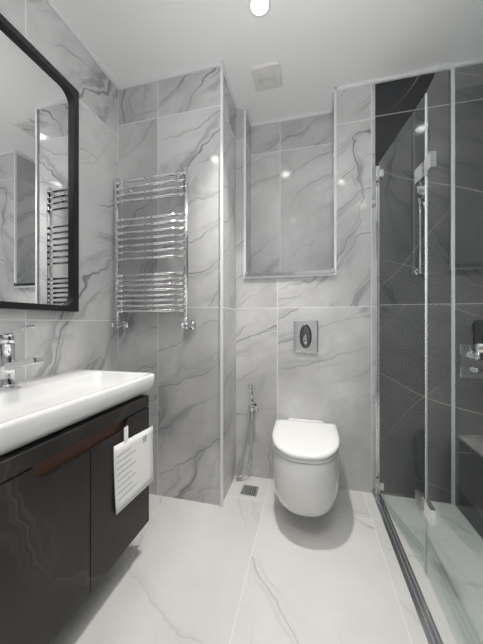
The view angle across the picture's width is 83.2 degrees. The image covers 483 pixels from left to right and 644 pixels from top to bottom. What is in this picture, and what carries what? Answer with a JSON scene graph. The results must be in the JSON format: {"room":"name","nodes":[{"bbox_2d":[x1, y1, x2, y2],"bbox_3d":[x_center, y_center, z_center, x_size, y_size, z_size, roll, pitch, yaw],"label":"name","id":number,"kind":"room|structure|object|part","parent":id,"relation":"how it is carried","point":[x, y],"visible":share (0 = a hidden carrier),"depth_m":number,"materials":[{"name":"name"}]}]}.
{"room":"bathroom","nodes":[
{"label":"bathroom","id":0,"kind":"room"},
{"bbox_2d":[0,0,118,381],"bbox_3d":[-1.077,-0.224,0.896,0.100,2.630,3.150,0,0,14],"label":"wall","id":1,"kind":"structure","parent":0,"point":[86,337],"depth_m":1.52,"materials":[{"name":"tile"}]},
{"bbox_2d":[0,13,78,311],"bbox_3d":[-0.970,-0.631,1.037,0.039,1.155,0.815,0,0,14],"label":"mirror","id":2,"kind":"object","parent":1,"relation":"attached to","point":[39,180],"visible":1,"depth_m":1.23,"materials":[{"name":"black mirror"}]},
{"bbox_2d":[0,325,154,643],"bbox_3d":[-0.748,0.481,1.004,0.483,0.940,0.820,0,0,14],"label":"bathroom vanity","id":3,"kind":"object","parent":1,"relation":"attached to","point":[76,466],"visible":1,"depth_m":0.90,"materials":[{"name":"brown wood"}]},
{"bbox_2d":[0,325,43,389],"bbox_3d":[-0.839,0.131,1.027,0.197,0.240,0.067,0,0,14],"label":"faucet","id":4,"kind":"object","parent":3,"relation":"on","point":[8,364],"depth_m":1.02,"materials":[{"name":"silver metal"}]},
{"bbox_3d":[-0.579,0.675,0.777,0.018,0.541,0.356,0,0,14],"label":"door","id":5,"kind":"part","parent":3,"relation":"part of","materials":[{"name":"black wood"}]},
{"bbox_2d":[0,369,154,455],"bbox_3d":[-0.748,0.300,1.005,0.483,0.098,0.820,0,0,14],"label":"basin","id":6,"kind":"object","parent":3,"relation":"in","point":[37,413],"depth_m":1.00,"materials":[{"name":"white ceramic"}]},
{"bbox_3d":[-0.493,0.676,1.127,0.018,0.541,0.356,0,0,14],"label":"door","id":7,"kind":"part","parent":3,"relation":"part of","materials":[{"name":"black wood"}]},
{"bbox_2d":[44,0,118,90],"bbox_3d":[-1.088,-1.528,0.618,0.012,0.022,2.403,0,0,14],"label":"crown molding","id":8,"kind":"structure","parent":1,"relation":"attached to","point":[52,6],"depth_m":1.47,"materials":[{"name":"white"}]},
{"bbox_2d":[119,67,235,505],"bbox_3d":[-0.386,-0.223,2.014,0.706,2.630,0.647,0,0,14],"label":"wall","id":9,"kind":"structure","parent":0,"point":[171,125],"depth_m":1.69,"materials":[{"name":"tile"}]},
{"bbox_2d":[109,167,195,330],"bbox_3d":[-0.548,-0.423,1.653,0.529,0.953,0.129,0,0,14],"label":"towel rail","id":10,"kind":"object","parent":9,"relation":"attached to","point":[190,325],"visible":1,"depth_m":1.61,"materials":[{"name":"silver metal"}]},
{"bbox_2d":[117,61,222,90],"bbox_3d":[-0.459,-1.528,1.694,0.718,0.022,0.012,0,0,14],"label":"crown molding","id":11,"kind":"structure","parent":9,"relation":"attached to","point":[172,75],"depth_m":1.68,"materials":[{"name":"white"}]},
{"bbox_2d":[220,61,222,507],"bbox_3d":[-0.117,-0.224,1.609,0.014,2.630,0.014,0,0,14],"label":"trim","id":12,"kind":"structure","parent":9,"relation":"attached to","point":[221,285],"depth_m":1.60,"materials":[{"name":"white metal"}]},
{"bbox_2d":[237,105,244,110],"bbox_3d":[-0.005,-1.527,1.939,0.069,0.022,0.012,0,0,14],"label":"crown molding","id":13,"kind":"structure","parent":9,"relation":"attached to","point":[241,107],"depth_m":1.93,"materials":[{"name":"white"}]},
{"bbox_2d":[236,109,250,277],"bbox_3d":[0.032,-0.928,2.090,0.069,1.220,0.300,0,0,14],"label":"wall","id":14,"kind":"structure","parent":0,"point":[239,193],"depth_m":1.95,"materials":[{"name":"tile"}]},
{"bbox_2d":[223,64,236,110],"bbox_3d":[-0.073,-1.527,1.783,0.012,0.022,0.347,0,0,14],"label":"crown molding","id":15,"kind":"structure","parent":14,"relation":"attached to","point":[229,87],"depth_m":1.77,"materials":[{"name":"white"}]},
{"bbox_2d":[244,104,245,276],"bbox_3d":[0.023,-0.928,1.933,0.014,1.220,0.014,0,0,14],"label":"trim","id":16,"kind":"structure","parent":14,"relation":"attached to","point":[244,190],"depth_m":1.93,"materials":[{"name":"white metal"}]},
{"bbox_2d":[246,106,251,125],"bbox_3d":[0.058,-1.527,2.027,0.012,0.022,0.190,0,0,14],"label":"crown molding","id":17,"kind":"structure","parent":14,"relation":"attached to","point":[248,114],"depth_m":2.01,"materials":[{"name":"white"}]},
{"bbox_2d":[50,475,482,643],"bbox_3d":[0.195,1.141,0.581,2.720,0.100,3.150,0,0,14],"label":"floor","id":18,"kind":"structure","parent":0,"point":[264,566],"depth_m":1.16,"materials":[{"name":"tile"}]},
{"bbox_2d":[240,484,258,496],"bbox_3d":[0.053,1.089,1.759,0.105,0.004,0.105,0,0,14],"label":"floor drain","id":19,"kind":"object","parent":18,"relation":"on","point":[249,490],"visible":1,"depth_m":1.76,"materials":[{"name":"silver metal"}]},
{"bbox_2d":[372,0,482,643],"bbox_3d":[0.683,0.056,0.872,0.125,2.070,1.749,0,0,14],"label":"shower enclosure","id":20,"kind":"object","parent":18,"relation":"on","point":[422,172],"visible":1,"depth_m":1.12,"materials":[{"name":"clear glass"}]},
{"bbox_3d":[0.823,0.049,1.435,0.077,2.056,0.524,0,0,14],"label":"glass","id":21,"kind":"part","parent":20,"relation":"part of","materials":[{"name":"clear glass"}]},
{"bbox_3d":[0.720,0.049,0.895,0.018,2.056,0.551,0,0,14],"label":"glass","id":22,"kind":"part","parent":20,"relation":"part of","materials":[{"name":"clear glass"}]},
{"bbox_3d":[0.677,0.071,0.732,0.070,0.024,0.025,0,0,14],"label":"knob","id":23,"kind":"part","parent":20,"relation":"part of","materials":[{"name":"silver metal"}]},
{"bbox_2d":[455,434,482,538],"bbox_3d":[1.463,0.881,1.427,0.462,0.420,0.300,0,0,14],"label":"seat","id":24,"kind":"object","parent":18,"relation":"on","point":[467,457],"depth_m":1.49,"materials":[{"name":"tile"}]},
{"bbox_2d":[51,0,482,122],"bbox_3d":[0.195,-1.589,0.583,2.720,0.100,3.150,0,0,14],"label":"ceiling","id":25,"kind":"structure","parent":0,"point":[319,50],"depth_m":1.48,"materials":[{"name":"white paint"}]},
{"bbox_2d":[248,0,270,17],"bbox_3d":[0.088,-1.536,1.319,0.112,0.004,0.112,0,0,14],"label":"recessed light","id":26,"kind":"object","parent":25,"relation":"in","point":[259,8],"visible":1,"depth_m":1.33,"materials":[{"name":"white"}]},
{"bbox_2d":[252,61,281,91],"bbox_3d":[0.162,-1.528,1.703,0.172,0.021,0.172,0,0,14],"label":"fan","id":27,"kind":"object","parent":25,"relation":"attached to","point":[267,76],"visible":1,"depth_m":1.68,"materials":[{"name":"white plastic"}]},
{"bbox_2d":[251,113,331,275],"bbox_3d":[0.379,-0.928,2.102,0.600,1.220,0.110,0,0,14],"label":"wall","id":28,"kind":"structure","parent":0,"point":[291,195],"depth_m":2.04,"materials":[{"name":"tile"}]},
{"bbox_2d":[251,110,331,126],"bbox_3d":[0.365,-1.527,2.043,0.600,0.022,0.012,0,0,14],"label":"crown molding","id":29,"kind":"structure","parent":28,"relation":"attached to","point":[307,115],"depth_m":2.04,"materials":[{"name":"white"}]},
{"bbox_2d":[332,84,374,273],"bbox_3d":[0.767,-0.928,1.909,0.245,1.220,0.300,0,0,14],"label":"wall","id":30,"kind":"structure","parent":0,"point":[355,146],"depth_m":1.76,"materials":[{"name":"tile"}]},
{"bbox_2d":[330,89,333,113],"bbox_3d":[0.629,-1.527,1.886,0.012,0.022,0.190,0,0,14],"label":"crown molding","id":31,"kind":"structure","parent":30,"relation":"attached to","point":[332,99],"depth_m":1.87,"materials":[{"name":"white"}]},
{"bbox_2d":[334,87,336,272],"bbox_3d":[0.616,-0.928,1.786,0.014,1.220,0.014,0,0,14],"label":"trim","id":32,"kind":"structure","parent":30,"relation":"attached to","point":[335,227],"depth_m":1.78,"materials":[{"name":"white metal"}]},
{"bbox_2d":[236,63,482,502],"bbox_3d":[0.879,-0.223,1.881,1.814,2.630,0.300,0,0,14],"label":"wall","id":33,"kind":"structure","parent":0,"point":[398,101],"depth_m":1.71,"materials":[{"name":"tile"}]},
{"bbox_2d":[236,383,258,479],"bbox_3d":[0.045,0.755,1.888,0.165,0.664,0.084,0,0,14],"label":"bidet sprayer","id":34,"kind":"object","parent":33,"relation":"attached to","point":[252,406],"visible":0.94,"depth_m":1.89,"materials":[{"name":"silver metal"}]},
{"bbox_2d":[245,268,334,276],"bbox_3d":[0.340,-0.334,1.942,0.598,0.028,0.212,0,0,14],"label":"niche shelf","id":35,"kind":"object","parent":33,"relation":"on","point":[332,270],"visible":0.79,"depth_m":1.84,"materials":[{"name":"grey tile"}]},
{"bbox_2d":[244,273,336,278],"bbox_3d":[0.320,-0.313,1.859,0.624,0.014,0.014,0,0,14],"label":"trim","id":36,"kind":"structure","parent":33,"relation":"attached to","point":[299,275],"depth_m":1.85,"materials":[{"name":"white metal"}]},
{"bbox_2d":[293,320,317,352],"bbox_3d":[0.430,0.097,1.826,0.160,0.215,0.019,0,0,14],"label":"flush plate","id":37,"kind":"object","parent":33,"relation":"attached to","point":[305,335],"visible":1,"depth_m":1.82,"materials":[{"name":"silver metal"}]},
{"bbox_2d":[272,418,339,517],"bbox_3d":[0.367,0.844,1.571,0.382,0.404,0.540,0,0,14],"label":"toilet","id":38,"kind":"object","parent":33,"relation":"attached to","point":[305,460],"visible":1,"depth_m":1.36,"materials":[{"name":"white ceramic"}]},
{"bbox_3d":[0.367,0.867,1.571,0.376,0.359,0.540,0,0,14],"label":"bowl","id":39,"kind":"part","parent":38,"relation":"part of","materials":[{"name":"white ceramic"}]},
{"bbox_3d":[0.360,0.664,1.542,0.382,0.044,0.476,0,0,14],"label":"seat","id":40,"kind":"part","parent":38,"relation":"part of","materials":[{"name":"white plastic"}]},
{"bbox_2d":[335,58,482,90],"bbox_3d":[1.166,-1.528,1.650,1.145,0.022,0.012,0,0,14],"label":"crown molding","id":41,"kind":"structure","parent":33,"relation":"attached to","point":[390,78],"depth_m":1.68,"materials":[{"name":"white"}]},
{"bbox_2d":[414,173,432,274],"bbox_3d":[1.066,-0.609,1.608,0.090,0.640,0.138,0,0,14],"label":"shower rail","id":42,"kind":"object","parent":33,"relation":"attached to","point":[421,204],"depth_m":1.62,"materials":[{"name":"silver metal"}]},
{"bbox_2d":[451,68,454,504],"bbox_3d":[1.266,-0.224,1.627,0.018,2.630,0.006,0,0,14],"label":"trim strip","id":43,"kind":"object","parent":33,"relation":"attached to","point":[452,301],"depth_m":1.62,"materials":[{"name":"white metal"}]},
{"bbox_2d":[460,343,482,378],"bbox_3d":[1.366,0.226,1.571,0.150,0.211,0.065,0,0,14],"label":"shower mixer","id":44,"kind":"object","parent":33,"relation":"attached to","point":[476,367],"depth_m":1.60,"materials":[{"name":"silver metal"}]},
{"bbox_3d":[1.365,0.209,1.568,0.048,0.177,0.058,0,0,14],"label":"handle","id":45,"kind":"part","parent":44,"relation":"part of","materials":[{"name":"silver metal"}]}
]}

